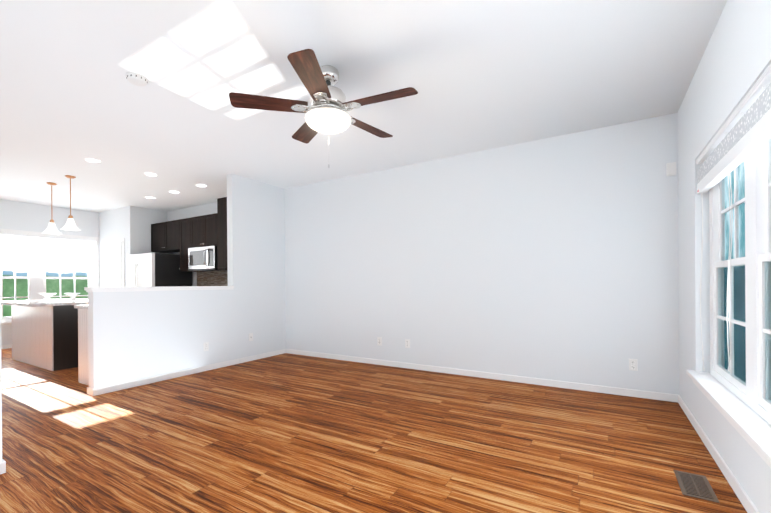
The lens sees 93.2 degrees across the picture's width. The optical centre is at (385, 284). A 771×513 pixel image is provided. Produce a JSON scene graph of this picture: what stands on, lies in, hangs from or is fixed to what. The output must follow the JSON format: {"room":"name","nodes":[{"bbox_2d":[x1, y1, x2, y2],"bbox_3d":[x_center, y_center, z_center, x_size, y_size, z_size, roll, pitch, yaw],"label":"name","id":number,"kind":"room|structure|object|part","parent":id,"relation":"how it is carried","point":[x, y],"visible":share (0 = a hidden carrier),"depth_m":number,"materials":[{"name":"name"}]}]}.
{"room":"living room","nodes":[
{"label":"living room","id":0,"kind":"room"},
{"bbox_2d":[0,243,1,461],"bbox_3d":[-3.857,-0.203,2.126,2.480,2.740,1.716,0,0,31],"label":"wall","id":1,"kind":"structure","parent":0,"point":[0,371],"depth_m":2.23,"materials":[{"name":"white paint"}]},
{"bbox_2d":[0,459,5,473],"bbox_3d":[-3.401,1.127,2.866,2.493,0.072,0.013,0,0,31],"label":"baseboard","id":2,"kind":"structure","parent":1,"relation":"attached to","point":[2,464],"depth_m":2.23,"materials":[{"name":"white wood"}]},
{"bbox_2d":[0,199,98,344],"bbox_3d":[-7.503,-0.180,6.004,0.150,2.740,4.660,0,0,31],"label":"wall","id":3,"kind":"structure","parent":0,"point":[17,215],"depth_m":7.11,"materials":[{"name":"white paint"}]},
{"bbox_2d":[1,344,11,348],"bbox_3d":[-7.423,1.153,5.963,0.013,0.072,4.660,0,0,31],"label":"baseboard","id":4,"kind":"structure","parent":3,"relation":"attached to","point":[9,345],"depth_m":6.71,"materials":[{"name":"white wood"}]},
{"bbox_2d":[0,229,98,323],"bbox_3d":[-6.931,-0.125,6.868,0.150,1.780,2.570,0,0,31],"label":"kitchen window","id":5,"kind":"structure","parent":3,"relation":"in","point":[36,255],"depth_m":7.18,"materials":[{"name":"white plastic"}]},
{"bbox_2d":[0,232,95,271],"bbox_3d":[-6.889,-0.605,6.864,0.028,0.680,2.410,0,0,31],"label":"shade","id":6,"kind":"object","parent":5,"relation":"attached to","point":[35,252],"depth_m":7.20,"materials":[{"name":"white"}]},
{"bbox_2d":[99,206,166,286],"bbox_3d":[-5.445,-0.197,8.000,1.350,2.740,0.874,0,0,31],"label":"wall","id":7,"kind":"structure","parent":0,"point":[131,225],"depth_m":7.52,"materials":[{"name":"white paint"}]},
{"bbox_2d":[105,242,121,286],"bbox_3d":[-5.657,0.156,7.593,0.704,2.022,0.038,0,0,31],"label":"pantry door","id":8,"kind":"structure","parent":7,"relation":"in","point":[113,264],"depth_m":7.57,"materials":[{"name":"white wood"}]},
{"bbox_2d":[104,238,124,286],"bbox_3d":[-5.649,0.123,7.603,0.850,2.105,0.017,0,0,31],"label":"door frame","id":9,"kind":"structure","parent":7,"relation":"attached to","point":[122,240],"depth_m":7.41,"materials":[{"name":"white wood"}]},
{"bbox_2d":[84,286,233,388],"bbox_3d":[-2.665,0.593,4.530,0.167,1.127,1.698,0,0,31],"label":"wall","id":10,"kind":"structure","parent":0,"point":[136,333],"depth_m":4.31,"materials":[{"name":"white paint"}]},
{"bbox_2d":[88,349,283,395],"bbox_3d":[-2.350,1.118,4.929,0.014,0.072,2.676,0,0,31],"label":"baseboard","id":11,"kind":"structure","parent":10,"relation":"attached to","point":[107,389],"depth_m":4.49,"materials":[{"name":"white wood"}]},
{"bbox_2d":[203,342,208,350],"bbox_3d":[-2.392,0.835,4.865,0.009,0.116,0.072,0,0,31],"label":"outlet","id":12,"kind":"object","parent":10,"relation":"attached to","point":[205,346],"visible":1,"depth_m":4.87,"materials":[{"name":"white plastic"}]},
{"bbox_2d":[227,174,285,358],"bbox_3d":[-1.982,-0.219,5.692,0.120,2.740,1.005,0,0,31],"label":"wall pillar","id":13,"kind":"structure","parent":0,"point":[256,240],"depth_m":5.58,"materials":[{"name":"white paint"}]},
{"bbox_2d":[249,333,252,340],"bbox_3d":[-2.022,0.796,5.485,0.012,0.116,0.072,0,0,31],"label":"outlet","id":14,"kind":"object","parent":13,"relation":"attached to","point":[250,336],"visible":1,"depth_m":5.48,"materials":[{"name":"white plastic"}]},
{"bbox_2d":[0,0,726,212],"bbox_3d":[-2.949,-1.611,3.741,10.407,0.060,5.734,0,0,31],"label":"ceiling","id":15,"kind":"structure","parent":0,"point":[479,75],"depth_m":2.88,"materials":[{"name":"paint"}]},
{"bbox_2d":[43,182,60,233],"bbox_3d":[-5.181,-1.177,5.666,0.224,0.780,0.224,0,0,31],"label":"pendant light","id":16,"kind":"object","parent":15,"relation":"hanging from","point":[51,229],"visible":1,"depth_m":5.64,"materials":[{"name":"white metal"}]},
{"bbox_2d":[61,175,80,230],"bbox_3d":[-4.587,-1.180,5.313,0.224,0.780,0.224,0,0,31],"label":"pendant light","id":17,"kind":"object","parent":15,"relation":"hanging from","point":[70,225],"visible":1,"depth_m":5.29,"materials":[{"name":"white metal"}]},
{"bbox_2d":[84,158,101,162],"bbox_3d":[-3.724,-1.573,4.648,0.184,0.006,0.184,0,0,31],"label":"recessed light","id":18,"kind":"object","parent":15,"relation":"in","point":[92,160],"visible":0.98,"depth_m":4.64,"materials":[{"name":"white"}]},
{"bbox_2d":[126,72,147,85],"bbox_3d":[-1.907,-1.566,2.800,0.144,0.043,0.144,0,0,31],"label":"smoke detector","id":19,"kind":"object","parent":15,"relation":"attached to","point":[136,79],"visible":1,"depth_m":2.77,"materials":[{"name":"white plastic"}]},
{"bbox_2d":[143,172,157,175],"bbox_3d":[-3.369,-1.576,5.239,0.184,0.006,0.184,0,0,31],"label":"recessed light","id":20,"kind":"object","parent":15,"relation":"in","point":[149,174],"visible":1,"depth_m":5.24,"materials":[{"name":"white"}]},
{"bbox_2d":[195,184,207,186],"bbox_3d":[-2.948,-1.579,5.849,0.184,0.006,0.184,0,0,31],"label":"recessed light","id":21,"kind":"object","parent":15,"relation":"in","point":[200,185],"visible":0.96,"depth_m":5.83,"materials":[{"name":"white"}]},
{"bbox_2d":[229,49,417,167],"bbox_3d":[-0.394,-1.236,2.744,1.322,0.724,1.329,0,0,31],"label":"ceiling fan","id":22,"kind":"object","parent":15,"relation":"hanging from","point":[326,113],"visible":1,"depth_m":2.62,"materials":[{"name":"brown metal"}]},
{"label":"blade","id":23,"kind":"part","parent":22,"relation":"part of","materials":[{"name":"brown wood"}]},
{"bbox_3d":[-0.648,-1.308,3.097,0.158,0.006,0.540,12,-7,-31],"label":"blade","id":24,"kind":"part","parent":22,"relation":"part of","materials":[{"name":"brown wood"}]},
{"bbox_3d":[-0.464,-1.309,2.320,0.158,0.006,0.540,-11,-1,5],"label":"blade","id":25,"kind":"part","parent":22,"relation":"part of","materials":[{"name":"brown wood"}]},
{"bbox_3d":[-0.156,-1.312,3.057,0.158,0.006,0.540,14,9,40],"label":"blade","id":26,"kind":"part","parent":22,"relation":"part of","materials":[{"name":"brown wood"}]},
{"label":"blade","id":27,"kind":"part","parent":22,"relation":"part of","materials":[{"name":"brown wood"}]},
{"bbox_2d":[0,348,746,512],"bbox_3d":[-2.929,1.189,3.744,10.407,0.060,5.734,0,0,31],"label":"floor","id":28,"kind":"structure","parent":0,"point":[287,433],"depth_m":2.58,"materials":[{"name":"laminate"}]},
{"bbox_2d":[12,303,87,370],"bbox_3d":[-4.950,0.729,5.641,1.604,0.874,0.804,0,0,31],"label":"kitchen island","id":29,"kind":"object","parent":28,"relation":"on","point":[44,334],"depth_m":5.08,"materials":[{"name":"wood"}]},
{"bbox_2d":[1,299,87,306],"bbox_3d":[-4.999,0.272,5.554,1.710,0.040,1.060,0,0,31],"label":"island countertop","id":30,"kind":"structure","parent":29,"relation":"on","point":[54,302],"depth_m":5.05,"materials":[{"name":"white stone"}]},
{"bbox_2d":[40,293,55,299],"bbox_3d":[-5.537,0.203,5.989,0.210,0.105,0.210,0,0,31],"label":"pedestal bowl","id":31,"kind":"object","parent":30,"relation":"on","point":[47,295],"visible":1,"depth_m":5.96,"materials":[{"name":"white ceramic"}]},
{"bbox_2d":[65,293,79,298],"bbox_3d":[-5.291,0.201,6.169,0.210,0.105,0.210,0,0,31],"label":"pedestal bowl","id":32,"kind":"object","parent":30,"relation":"on","point":[72,295],"visible":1,"depth_m":6.13,"materials":[{"name":"white ceramic"}]},
{"bbox_2d":[77,308,88,385],"bbox_3d":[-2.701,0.714,5.228,0.639,0.876,2.537,0,0,31],"label":"base cabinet","id":33,"kind":"object","parent":28,"relation":"on","point":[83,369],"depth_m":4.23,"materials":[{"name":"white"}]},
{"bbox_2d":[74,304,87,307],"bbox_3d":[-2.722,0.256,5.222,0.665,0.040,2.566,0,0,31],"label":"countertop","id":34,"kind":"structure","parent":33,"relation":"on","point":[85,305],"depth_m":4.20,"materials":[{"name":"white stone"}]},
{"bbox_2d":[127,253,191,286],"bbox_3d":[-4.522,0.289,7.267,0.920,1.742,0.835,0,0,31],"label":"fridge","id":35,"kind":"object","parent":28,"relation":"on","point":[153,269],"visible":0.48,"depth_m":6.96,"materials":[{"name":"black metal"}]},
{"bbox_2d":[674,470,719,502],"bbox_3d":[1.732,1.124,2.042,0.150,0.008,0.300,0,0,31],"label":"floor vent","id":36,"kind":"object","parent":28,"relation":"in","point":[695,485],"visible":1,"depth_m":2.02,"materials":[{"name":"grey metal"}]},
{"bbox_2d":[167,113,678,394],"bbox_3d":[-0.873,-0.227,5.704,8.857,2.740,0.150,0,0,31],"label":"wall","id":37,"kind":"structure","parent":0,"point":[554,258],"depth_m":4.26,"materials":[{"name":"white paint"}]},
{"bbox_2d":[151,220,178,252],"bbox_3d":[-4.341,-0.964,7.468,1.040,0.580,0.346,0,0,31],"label":"upper cabinet","id":38,"kind":"object","parent":37,"relation":"attached to","point":[164,235],"depth_m":7.32,"materials":[{"name":"brown wood"}]},
{"bbox_2d":[175,218,206,271],"bbox_3d":[-3.738,-0.753,7.111,0.482,1.010,0.346,0,0,31],"label":"upper cabinet","id":39,"kind":"object","parent":37,"relation":"attached to","point":[181,236],"depth_m":6.99,"materials":[{"name":"brown wood"}]},
{"bbox_2d":[191,214,214,247],"bbox_3d":[-3.241,-0.972,6.815,0.800,0.580,0.346,0,0,31],"label":"upper cabinet","id":40,"kind":"object","parent":37,"relation":"attached to","point":[202,227],"depth_m":6.67,"materials":[{"name":"brown wood"}]},
{"bbox_2d":[188,246,227,270],"bbox_3d":[-3.265,-0.463,6.767,0.790,0.425,0.456,0,0,31],"label":"microwave","id":41,"kind":"object","parent":40,"relation":"attached to","point":[202,258],"visible":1,"depth_m":6.60,"materials":[{"name":"silver metal"}]},
{"bbox_2d":[197,271,227,285],"bbox_3d":[-2.789,-0.009,6.752,2.349,0.490,0.006,0,0,31],"label":"tile backsplash","id":42,"kind":"structure","parent":37,"relation":"attached to","point":[213,278],"depth_m":7.09,"materials":[{"name":"tile"}]},
{"bbox_2d":[211,197,227,268],"bbox_3d":[-2.169,-0.763,5.801,0.298,1.010,0.996,0,0,31],"label":"upper cabinet","id":43,"kind":"object","parent":37,"relation":"attached to","point":[221,215],"depth_m":5.37,"materials":[{"name":"brown wood"}]},
{"bbox_2d":[377,337,381,345],"bbox_3d":[-0.085,0.808,5.149,0.072,0.116,0.009,0,0,31],"label":"electrical outlet","id":44,"kind":"object","parent":37,"relation":"attached to","point":[379,341],"visible":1,"depth_m":5.14,"materials":[{"name":"white plastic"}]},
{"bbox_2d":[405,339,409,347],"bbox_3d":[0.296,0.802,4.923,0.072,0.116,0.009,0,0,31],"label":"electrical outlet","id":45,"kind":"object","parent":37,"relation":"attached to","point":[407,343],"visible":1,"depth_m":4.92,"materials":[{"name":"white plastic"}]},
{"bbox_2d":[284,349,675,401],"bbox_3d":[0.537,1.098,4.778,5.129,0.072,0.014,0,0,31],"label":"baseboard","id":46,"kind":"structure","parent":37,"relation":"attached to","point":[537,381],"depth_m":4.25,"materials":[{"name":"white wood"}]},
{"bbox_2d":[629,359,637,370],"bbox_3d":[2.466,0.803,3.633,0.072,0.116,0.009,0,0,31],"label":"electrical outlet","id":47,"kind":"object","parent":37,"relation":"attached to","point":[633,364],"visible":1,"depth_m":3.63,"materials":[{"name":"white plastic"}]},
{"bbox_2d":[666,162,675,175],"bbox_3d":[2.715,-1.091,3.464,0.073,0.122,0.030,0,0,31],"label":"sensor box","id":48,"kind":"object","parent":37,"relation":"attached to","point":[670,169],"visible":0.98,"depth_m":3.46,"materials":[{"name":"white plastic"}]},
{"bbox_2d":[677,0,770,512],"bbox_3d":[1.459,-0.240,1.101,0.145,2.740,5.384,0,0,31],"label":"wall","id":49,"kind":"structure","parent":0,"point":[735,63],"depth_m":2.50,"materials":[{"name":"white paint"}]},
{"bbox_2d":[676,395,759,512],"bbox_3d":[1.400,1.095,1.142,0.013,0.072,5.384,0,0,31],"label":"baseboard","id":50,"kind":"structure","parent":49,"relation":"attached to","point":[741,494],"depth_m":2.19,"materials":[{"name":"white wood"}]},
{"bbox_2d":[686,138,770,467],"bbox_3d":[1.757,-0.090,1.653,0.192,1.735,2.804,0,0,31],"label":"window","id":51,"kind":"structure","parent":49,"relation":"in","point":[750,425],"depth_m":2.01,"materials":[{"name":"white plastic"}]},
{"bbox_2d":[696,64,770,371],"bbox_3d":[1.758,-0.146,1.655,0.080,1.618,2.669,0,0,31],"label":"window blind","id":52,"kind":"object","parent":51,"relation":"attached to","point":[742,134],"visible":0.96,"depth_m":2.04,"materials":[{"name":"white fabric"}]},
{"label":"outside","id":53,"kind":"structure","parent":0,"visible":0},
{"bbox_2d":[724,160,745,381],"bbox_3d":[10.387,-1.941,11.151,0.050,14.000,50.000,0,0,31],"label":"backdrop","id":54,"kind":"structure","parent":53,"point":[740,273],"depth_m":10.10,"materials":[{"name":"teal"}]},
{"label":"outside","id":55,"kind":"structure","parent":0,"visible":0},
{"bbox_2d":[2,270,87,316],"bbox_3d":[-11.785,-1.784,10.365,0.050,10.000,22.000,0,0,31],"label":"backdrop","id":56,"kind":"structure","parent":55,"point":[53,285],"depth_m":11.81,"materials":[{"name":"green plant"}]}
]}

